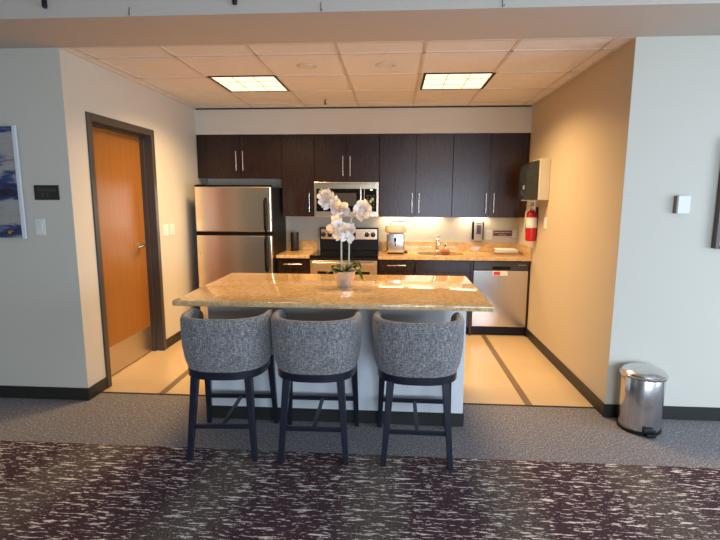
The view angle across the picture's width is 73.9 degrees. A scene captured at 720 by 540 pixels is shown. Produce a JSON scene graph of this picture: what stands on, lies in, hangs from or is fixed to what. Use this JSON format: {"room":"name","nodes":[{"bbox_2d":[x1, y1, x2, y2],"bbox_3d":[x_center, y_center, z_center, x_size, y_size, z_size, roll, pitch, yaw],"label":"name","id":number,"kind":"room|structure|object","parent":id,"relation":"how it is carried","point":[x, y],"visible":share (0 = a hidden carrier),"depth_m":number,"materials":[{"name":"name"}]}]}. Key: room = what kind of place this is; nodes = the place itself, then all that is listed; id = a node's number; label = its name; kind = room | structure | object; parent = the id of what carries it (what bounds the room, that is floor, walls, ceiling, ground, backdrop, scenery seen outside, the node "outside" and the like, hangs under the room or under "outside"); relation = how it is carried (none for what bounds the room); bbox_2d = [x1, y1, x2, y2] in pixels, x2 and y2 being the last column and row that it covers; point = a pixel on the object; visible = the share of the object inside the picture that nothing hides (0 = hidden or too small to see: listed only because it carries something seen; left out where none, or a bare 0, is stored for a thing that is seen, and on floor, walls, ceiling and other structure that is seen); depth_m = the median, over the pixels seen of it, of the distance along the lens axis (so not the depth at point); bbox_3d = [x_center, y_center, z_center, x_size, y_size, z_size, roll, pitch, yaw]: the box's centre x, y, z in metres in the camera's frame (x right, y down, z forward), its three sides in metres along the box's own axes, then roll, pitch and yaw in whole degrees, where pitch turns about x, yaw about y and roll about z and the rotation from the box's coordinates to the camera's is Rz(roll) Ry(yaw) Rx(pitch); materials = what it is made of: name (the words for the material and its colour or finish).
{"room":"common room","nodes":[
{"label":"common room","id":0,"kind":"room"},
{"bbox_2d":[0,48,67,386],"bbox_3d":[-3.460,-0.506,3.683,2.393,3.020,0.160,1,9,4],"label":"wall","id":1,"kind":"structure","parent":0,"point":[32,346],"depth_m":3.61,"materials":[{"name":"white paint"}]},
{"bbox_2d":[0,125,26,238],"bbox_3d":[-2.892,-0.642,3.526,0.845,0.816,0.034,1,9,4],"label":"print","id":2,"kind":"object","parent":1,"relation":"attached to","point":[12,210],"visible":1,"depth_m":3.50,"materials":[{"name":"blue paper"}]},
{"bbox_2d":[35,219,45,234],"bbox_3d":[-2.373,-0.319,3.551,0.075,0.118,0.010,1,9,4],"label":"light switch","id":3,"kind":"object","parent":1,"relation":"attached to","point":[39,223],"visible":1,"depth_m":3.55,"materials":[{"name":"white plastic"}]},
{"bbox_2d":[0,385,89,399],"bbox_3d":[-3.387,0.952,3.813,2.561,0.100,0.008,1,9,4],"label":"baseboard","id":4,"kind":"structure","parent":1,"relation":"attached to","point":[31,392],"depth_m":3.75,"materials":[{"name":"black rubber"}]},
{"bbox_2d":[33,185,59,199],"bbox_3d":[-2.298,-0.568,3.508,0.190,0.107,0.010,1,9,4],"label":"panel","id":5,"kind":"object","parent":1,"relation":"attached to","point":[41,192],"visible":1,"depth_m":3.50,"materials":[{"name":"black plastic"}]},
{"bbox_2d":[37,48,207,387],"bbox_3d":[-2.097,-0.685,4.902,0.160,3.020,2.802,1,9,4],"label":"wall","id":6,"kind":"structure","parent":0,"point":[72,85],"depth_m":3.74,"materials":[{"name":"white paint"}]},
{"bbox_2d":[85,111,166,387],"bbox_3d":[-2.135,-0.191,4.324,0.174,2.215,1.040,1,9,4],"label":"door","id":7,"kind":"structure","parent":6,"relation":"in","point":[122,161],"depth_m":4.41,"materials":[{"name":"brown wood"}]},
{"bbox_2d":[89,330,180,399],"bbox_3d":[-2.023,0.771,5.040,0.008,0.100,2.652,1,9,4],"label":"baseboard","id":8,"kind":"structure","parent":6,"relation":"attached to","point":[94,390],"depth_m":3.91,"materials":[{"name":"black rubber"}]},
{"bbox_2d":[163,225,168,236],"bbox_3d":[-2.012,-0.409,4.959,0.010,0.118,0.115,1,9,4],"label":"wall switch","id":9,"kind":"object","parent":6,"relation":"attached to","point":[165,227],"visible":1,"depth_m":4.95,"materials":[{"name":"white plastic"}]},
{"bbox_2d":[170,224,174,234],"bbox_3d":[-2.001,-0.433,5.112,0.010,0.118,0.095,1,9,4],"label":"wall switch","id":10,"kind":"object","parent":6,"relation":"attached to","point":[172,226],"visible":1,"depth_m":5.10,"materials":[{"name":"white plastic"}]},
{"bbox_2d":[67,38,629,108],"bbox_3d":[-0.072,-1.755,4.526,3.902,0.048,2.652,1,9,4],"label":"ceiling","id":11,"kind":"structure","parent":0,"point":[527,61],"depth_m":3.88,"materials":[{"name":"tile"}]},
{"bbox_2d":[207,75,289,91],"bbox_3d":[-1.002,-1.712,4.407,0.596,0.008,0.596,1,9,4],"label":"recessed light","id":12,"kind":"object","parent":11,"relation":"in","point":[254,83],"visible":1,"depth_m":4.39,"materials":[{"name":"white plastic"}]},
{"bbox_2d":[296,63,317,68],"bbox_3d":[-0.421,-1.619,3.804,0.170,0.007,0.170,1,9,4],"label":"recessed light","id":13,"kind":"object","parent":11,"relation":"in","point":[302,65],"visible":1,"depth_m":3.80,"materials":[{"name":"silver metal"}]},
{"bbox_2d":[60,37,635,108],"bbox_3d":[-0.084,-1.705,4.367,3.902,0.007,2.322,1,9,4],"label":"grid","id":14,"kind":"object","parent":11,"relation":"attached to","point":[425,51],"visible":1,"depth_m":3.64,"materials":[{"name":"silver metal"}]},
{"bbox_2d":[375,62,396,67],"bbox_3d":[0.205,-1.611,3.765,0.170,0.007,0.170,1,9,4],"label":"recessed light","id":15,"kind":"object","parent":11,"relation":"in","point":[381,64],"visible":1,"depth_m":3.76,"materials":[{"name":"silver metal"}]},
{"bbox_2d":[420,72,495,89],"bbox_3d":[0.854,-1.687,4.284,0.596,0.008,0.596,1,9,4],"label":"recessed light","id":16,"kind":"object","parent":11,"relation":"in","point":[470,80],"visible":1,"depth_m":4.25,"materials":[{"name":"white plastic"}]},
{"bbox_2d":[0,334,719,539],"bbox_3d":[0.031,1.413,1.502,9.700,0.100,9.547,1,9,4],"label":"floor","id":17,"kind":"structure","parent":0,"point":[49,490],"depth_m":2.77,"materials":[{"name":"carpet"}]},
{"bbox_2d":[180,308,278,461],"bbox_3d":[-0.826,0.682,3.067,0.556,0.872,0.524,0,9,1],"label":"bar stool","id":18,"kind":"object","parent":17,"relation":"on","point":[213,349],"visible":0.98,"depth_m":2.84,"materials":[{"name":"grey fabric"}]},
{"bbox_2d":[194,184,285,318],"bbox_3d":[-1.390,-0.147,5.730,0.862,1.712,0.799,1,9,4],"label":"refrigerator","id":19,"kind":"object","parent":17,"relation":"on","point":[240,228],"visible":0.72,"depth_m":5.36,"materials":[{"name":"silver metal"}]},
{"bbox_2d":[277,258,309,273],"bbox_3d":[-0.756,0.254,5.888,0.385,0.877,0.651,1,9,4],"label":"base cabinet","id":20,"kind":"object","parent":17,"relation":"on","point":[284,265],"visible":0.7,"depth_m":5.55,"materials":[{"name":"black wood"}]},
{"bbox_2d":[276,249,316,257],"bbox_3d":[-0.754,-0.200,5.822,0.392,0.035,0.645,1,9,4],"label":"countertop","id":21,"kind":"structure","parent":20,"relation":"on","point":[287,253],"depth_m":5.59,"materials":[{"name":"stone"}]},
{"bbox_2d":[289,231,298,250],"bbox_3d":[-0.857,-0.365,6.001,0.218,0.239,0.100,8,12,42],"label":"speaker","id":22,"kind":"object","parent":21,"relation":"on","point":[294,234],"visible":1,"depth_m":5.92},
{"bbox_2d":[271,309,361,464],"bbox_3d":[-0.266,0.689,3.035,0.556,0.872,0.524,1,9,3],"label":"bar stool","id":23,"kind":"object","parent":17,"relation":"on","point":[304,351],"visible":1,"depth_m":2.80,"materials":[{"name":"grey fabric"}]},
{"bbox_2d":[208,306,465,426],"bbox_3d":[-0.150,0.589,3.683,1.794,0.878,0.744,1,9,4],"label":"kitchen island","id":24,"kind":"object","parent":17,"relation":"on","point":[368,377],"visible":0.37,"depth_m":3.33,"materials":[{"name":"paint"}]},
{"bbox_2d":[172,273,493,311],"bbox_3d":[-0.152,0.141,3.583,2.040,0.035,1.163,1,9,4],"label":"island countertop","id":25,"kind":"structure","parent":24,"relation":"on","point":[270,290],"depth_m":3.32,"materials":[{"name":"stone"}]},
{"bbox_2d":[317,188,373,287],"bbox_3d":[-0.106,-0.235,3.514,0.413,0.730,0.226,1,9,4],"label":"potted orchid","id":26,"kind":"object","parent":25,"relation":"on","point":[344,278],"visible":1,"depth_m":3.45,"materials":[{"name":"white plant"}]},
{"bbox_2d":[310,227,378,274],"bbox_3d":[-0.170,0.109,5.781,0.780,1.200,0.709,1,9,4],"label":"range","id":27,"kind":"object","parent":17,"relation":"on","point":[329,254],"visible":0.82,"depth_m":5.76,"materials":[{"name":"silver metal"}]},
{"bbox_2d":[310,250,378,257],"bbox_3d":[-0.169,-0.196,5.729,0.780,0.019,0.570,1,9,4],"label":"cooktop","id":28,"kind":"object","parent":27,"relation":"in","point":[319,253],"depth_m":5.57,"materials":[{"name":"black glass"}]},
{"bbox_2d":[160,335,531,404],"bbox_3d":[-0.087,0.878,4.702,2.961,0.002,1.895,1,9,4],"label":"trim","id":29,"kind":"structure","parent":17,"relation":"on","point":[507,372],"depth_m":4.21,"materials":[{"name":"brown tile"}]},
{"bbox_2d":[101,392,593,407],"bbox_3d":[-0.160,1.019,3.758,3.902,0.004,0.020,1,9,4],"label":"trim","id":30,"kind":"structure","parent":17,"relation":"on","point":[101,392],"depth_m":3.68,"materials":[{"name":"black"}]},
{"bbox_2d":[378,259,414,274],"bbox_3d":[0.437,0.270,5.808,0.415,0.877,0.651,1,9,4],"label":"base cabinet","id":31,"kind":"object","parent":17,"relation":"on","point":[385,266],"visible":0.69,"depth_m":5.47,"materials":[{"name":"black wood"}]},
{"bbox_2d":[378,250,531,260],"bbox_3d":[1.081,-0.175,5.700,1.712,0.035,0.645,1,9,4],"label":"countertop","id":32,"kind":"structure","parent":31,"relation":"on","point":[410,255],"depth_m":5.45,"materials":[{"name":"stone"}]},
{"bbox_2d":[381,221,406,253],"bbox_3d":[0.412,-0.406,5.790,0.328,0.391,0.446,1,9,4],"label":"coffee maker","id":33,"kind":"object","parent":32,"relation":"on","point":[395,232],"visible":1,"depth_m":5.62,"materials":[{"name":"metal"}]},
{"bbox_2d":[435,235,446,251],"bbox_3d":[0.999,-0.319,5.852,0.148,0.204,0.213,1,9,4],"label":"faucet","id":34,"kind":"object","parent":32,"relation":"on","point":[437,239],"visible":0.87,"depth_m":5.92,"materials":[{"name":"silver metal"}]},
{"bbox_2d":[491,251,521,254],"bbox_3d":[1.758,-0.208,5.742,0.310,0.022,0.230,1,9,4],"label":"serving tray","id":35,"kind":"object","parent":32,"relation":"on","point":[493,252],"visible":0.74,"depth_m":5.63,"materials":[{"name":"brown"}]},
{"bbox_2d":[494,248,518,252],"bbox_3d":[1.753,-0.232,5.744,0.259,0.046,0.177,1,9,4],"label":"towel stack","id":36,"kind":"object","parent":35,"relation":"on","point":[497,250],"visible":1,"depth_m":5.67,"materials":[{"name":"white paper"}]},
{"bbox_2d":[372,311,464,469],"bbox_3d":[0.353,0.697,2.996,0.556,0.872,0.524,1,9,4],"label":"bar stool","id":37,"kind":"object","parent":17,"relation":"on","point":[413,354],"visible":1,"depth_m":2.75,"materials":[{"name":"grey fabric"}]},
{"bbox_2d":[415,260,470,333],"bbox_3d":[0.962,0.274,5.791,0.627,0.877,0.615,1,9,4],"label":"base cabinet","id":38,"kind":"object","parent":17,"relation":"on","point":[422,267],"visible":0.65,"depth_m":5.44,"materials":[{"name":"black wood"}]},
{"bbox_2d":[467,260,472,335],"bbox_3d":[1.289,0.279,5.769,0.023,0.877,0.615,1,9,4],"label":"end panel","id":39,"kind":"object","parent":17,"relation":"on","point":[471,274],"visible":0.29,"depth_m":5.49,"materials":[{"name":"brown wood"}]},
{"bbox_2d":[471,260,528,334],"bbox_3d":[1.605,0.288,5.728,0.608,0.872,0.601,1,9,4],"label":"dishwasher","id":40,"kind":"object","parent":17,"relation":"on","point":[507,294],"visible":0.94,"depth_m":5.43,"materials":[{"name":"silver metal"}]},
{"bbox_2d":[493,271,507,275],"bbox_3d":[1.578,0.037,5.386,0.165,0.054,0.006,1,9,4],"label":"magnet","id":41,"kind":"object","parent":40,"relation":"attached to","point":[495,273],"visible":1,"depth_m":5.38,"materials":[{"name":"white paper"}]},
{"bbox_2d":[523,261,530,336],"bbox_3d":[1.923,0.287,5.727,0.021,0.877,0.615,1,9,4],"label":"end panel","id":42,"kind":"object","parent":17,"relation":"on","point":[529,265],"visible":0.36,"depth_m":5.42,"materials":[{"name":"brown wood"}]},
{"bbox_2d":[616,363,668,437],"bbox_3d":[1.935,0.873,3.291,0.290,0.446,0.290,-7,11,-41],"label":"pedal bin","id":43,"kind":"object","parent":17,"relation":"on","point":[642,385],"visible":1,"depth_m":3.19,"materials":[{"name":"metal"}]},
{"bbox_2d":[0,0,719,48],"bbox_3d":[0.166,-1.742,2.896,9.700,0.515,0.535,1,9,4],"label":"ceiling beam","id":44,"kind":"structure","parent":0,"point":[23,23],"depth_m":2.82,"materials":[{"name":"white paint"}]},
{"bbox_2d":[41,0,46,8],"bbox_3d":[-1.829,-1.585,2.767,0.028,0.130,0.028,1,9,4],"label":"socket","id":45,"kind":"object","parent":44,"relation":"attached to","point":[44,2],"visible":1,"depth_m":2.77,"materials":[{"name":"black plastic"}]},
{"bbox_2d":[195,107,531,134],"bbox_3d":[0.006,-1.749,5.698,3.902,0.287,0.330,1,9,4],"label":"wall","id":46,"kind":"structure","parent":0,"point":[446,120],"depth_m":5.53,"materials":[{"name":"white paint"}]},
{"bbox_2d":[196,105,531,109],"bbox_3d":[-0.001,-1.869,5.507,3.872,0.012,0.012,1,9,4],"label":"trim","id":47,"kind":"structure","parent":46,"relation":"attached to","point":[520,105],"depth_m":5.50,"materials":[{"name":"black"}]},
{"bbox_2d":[208,179,518,250],"bbox_3d":[0.019,-0.856,6.075,3.902,3.020,0.150,1,9,4],"label":"wall","id":48,"kind":"structure","parent":0,"point":[450,229],"depth_m":6.01,"materials":[{"name":"white paint"}]},
{"bbox_2d":[196,135,281,178],"bbox_3d":[-1.431,-1.370,5.835,1.020,0.508,0.364,1,9,4],"label":"upper cabinet","id":49,"kind":"object","parent":48,"relation":"attached to","point":[218,156],"visible":0.99,"depth_m":5.69,"materials":[{"name":"black wood"}]},
{"bbox_2d":[281,134,314,216],"bbox_3d":[-0.725,-1.139,5.822,0.388,0.957,0.364,1,9,4],"label":"upper cabinet","id":50,"kind":"object","parent":48,"relation":"attached to","point":[298,160],"visible":0.97,"depth_m":5.68,"materials":[{"name":"brown wood"}]},
{"bbox_2d":[287,240,317,249],"bbox_3d":[-0.733,-0.321,6.120,0.392,0.116,0.021,1,9,4],"label":"backsplash","id":51,"kind":"structure","parent":48,"relation":"attached to","point":[303,244],"depth_m":6.11,"materials":[{"name":"stone"}]},
{"bbox_2d":[314,134,379,181],"bbox_3d":[-0.146,-1.332,5.753,0.764,0.550,0.364,1,9,4],"label":"upper cabinet","id":52,"kind":"object","parent":48,"relation":"attached to","point":[338,157],"visible":0.91,"depth_m":5.61,"materials":[{"name":"black wood"}]},
{"bbox_2d":[314,182,378,216],"bbox_3d":[-0.150,-0.854,5.784,0.762,0.402,0.443,1,9,4],"label":"microwave","id":53,"kind":"object","parent":52,"relation":"attached to","point":[350,193],"visible":0.77,"depth_m":5.60,"materials":[{"name":"silver metal"}]},
{"bbox_2d":[379,134,453,216],"bbox_3d":[0.662,-1.120,5.730,0.848,0.957,0.364,1,9,4],"label":"upper cabinet","id":54,"kind":"object","parent":48,"relation":"attached to","point":[416,170],"visible":1,"depth_m":5.58,"materials":[{"name":"brown wood"}]},
{"bbox_2d":[380,241,515,251],"bbox_3d":[1.091,-0.296,5.998,1.689,0.116,0.021,1,9,4],"label":"backsplash","id":55,"kind":"structure","parent":48,"relation":"attached to","point":[409,245],"depth_m":5.98,"materials":[{"name":"stone"}]},
{"bbox_2d":[471,221,483,240],"bbox_3d":[1.458,-0.483,5.907,0.142,0.253,0.096,1,9,4],"label":"soap dispenser","id":56,"kind":"object","parent":48,"relation":"attached to","point":[477,226],"visible":1,"depth_m":5.87,"materials":[{"name":"silver plastic"}]},
{"bbox_2d":[486,230,491,239],"bbox_3d":[1.602,-0.438,5.949,0.075,0.118,0.008,1,9,4],"label":"power outlet","id":57,"kind":"object","parent":48,"relation":"attached to","point":[488,232],"visible":1,"depth_m":5.95,"materials":[{"name":"white plastic"}]},
{"bbox_2d":[451,133,529,217],"bbox_3d":[1.516,-1.109,5.673,0.857,0.957,0.364,1,9,4],"label":"upper cabinet","id":58,"kind":"object","parent":48,"relation":"attached to","point":[486,166],"visible":0.95,"depth_m":5.53,"materials":[{"name":"brown wood"}]},
{"bbox_2d":[493,230,511,235],"bbox_3d":[1.769,-0.456,5.936,0.226,0.067,0.007,1,9,4],"label":"kitchen sign","id":59,"kind":"object","parent":48,"relation":"attached to","point":[495,232],"visible":1,"depth_m":5.93,"materials":[{"name":"red plastic"}]},
{"bbox_2d":[513,230,517,237],"bbox_3d":[1.921,-0.447,5.925,0.055,0.100,0.008,1,9,4],"label":"power outlet","id":60,"kind":"object","parent":48,"relation":"attached to","point":[514,231],"visible":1,"depth_m":5.92,"materials":[{"name":"white plastic"}]},
{"bbox_2d":[518,38,635,403],"bbox_3d":[1.951,-0.631,4.634,0.150,3.020,2.799,1,9,4],"label":"wall","id":61,"kind":"structure","parent":0,"point":[581,126],"depth_m":3.93,"materials":[{"name":"beige paint"}]},
{"bbox_2d":[516,242,531,257],"bbox_3d":[1.925,-0.239,5.638,0.021,0.116,0.636,1,9,4],"label":"backsplash","id":62,"kind":"structure","parent":61,"relation":"attached to","point":[525,250],"depth_m":5.55,"materials":[{"name":"stone"}]},
{"bbox_2d":[523,202,538,240],"bbox_3d":[1.846,-0.521,5.155,0.121,0.415,0.116,-8,12,-42],"label":"fire extinguisher","id":63,"kind":"object","parent":61,"relation":"attached to","point":[531,219],"visible":1,"depth_m":5.12,"materials":[{"name":"red paint"}]},
{"bbox_2d":[518,159,550,200],"bbox_3d":[1.776,-0.916,4.889,0.238,0.415,0.270,1,9,4],"label":"dispenser","id":64,"kind":"object","parent":61,"relation":"attached to","point":[534,180],"visible":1,"depth_m":4.77,"materials":[{"name":"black plastic"}]},
{"bbox_2d":[543,217,547,229],"bbox_3d":[1.884,-0.476,4.862,0.008,0.125,0.100,1,9,4],"label":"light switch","id":65,"kind":"object","parent":61,"relation":"attached to","point":[545,218],"visible":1,"depth_m":4.85,"materials":[{"name":"white plastic"}]},
{"bbox_2d":[526,329,603,415],"bbox_3d":[1.841,0.868,4.482,0.008,0.100,2.045,1,9,4],"label":"baseboard","id":66,"kind":"structure","parent":61,"relation":"attached to","point":[570,376],"depth_m":4.14,"materials":[{"name":"black rubber"}]},
{"bbox_2d":[605,35,719,407],"bbox_3d":[3.406,-0.414,3.227,3.244,3.020,0.160,1,9,4],"label":"wall","id":67,"kind":"structure","parent":0,"point":[666,316],"depth_m":3.25,"materials":[{"name":"white paint"}]},
{"bbox_2d":[603,404,719,420],"bbox_3d":[3.391,1.042,3.362,3.253,0.100,0.008,1,9,4],"label":"baseboard","id":68,"kind":"structure","parent":67,"relation":"attached to","point":[610,410],"depth_m":3.43,"materials":[{"name":"black rubber"}]},
{"bbox_2d":[673,196,690,213],"bbox_3d":[2.157,-0.438,3.206,0.087,0.120,0.042,1,9,4],"label":"thermostat","id":69,"kind":"object","parent":67,"relation":"attached to","point":[681,205],"visible":1,"depth_m":3.19,"materials":[{"name":"white plastic"}]},
{"bbox_2d":[711,172,719,248],"bbox_3d":[2.768,-0.496,3.154,0.768,0.720,0.045,1,9,4],"label":"framed picture","id":70,"kind":"object","parent":67,"relation":"attached to","point":[715,244],"visible":1,"depth_m":3.20,"materials":[{"name":"brown wood"}]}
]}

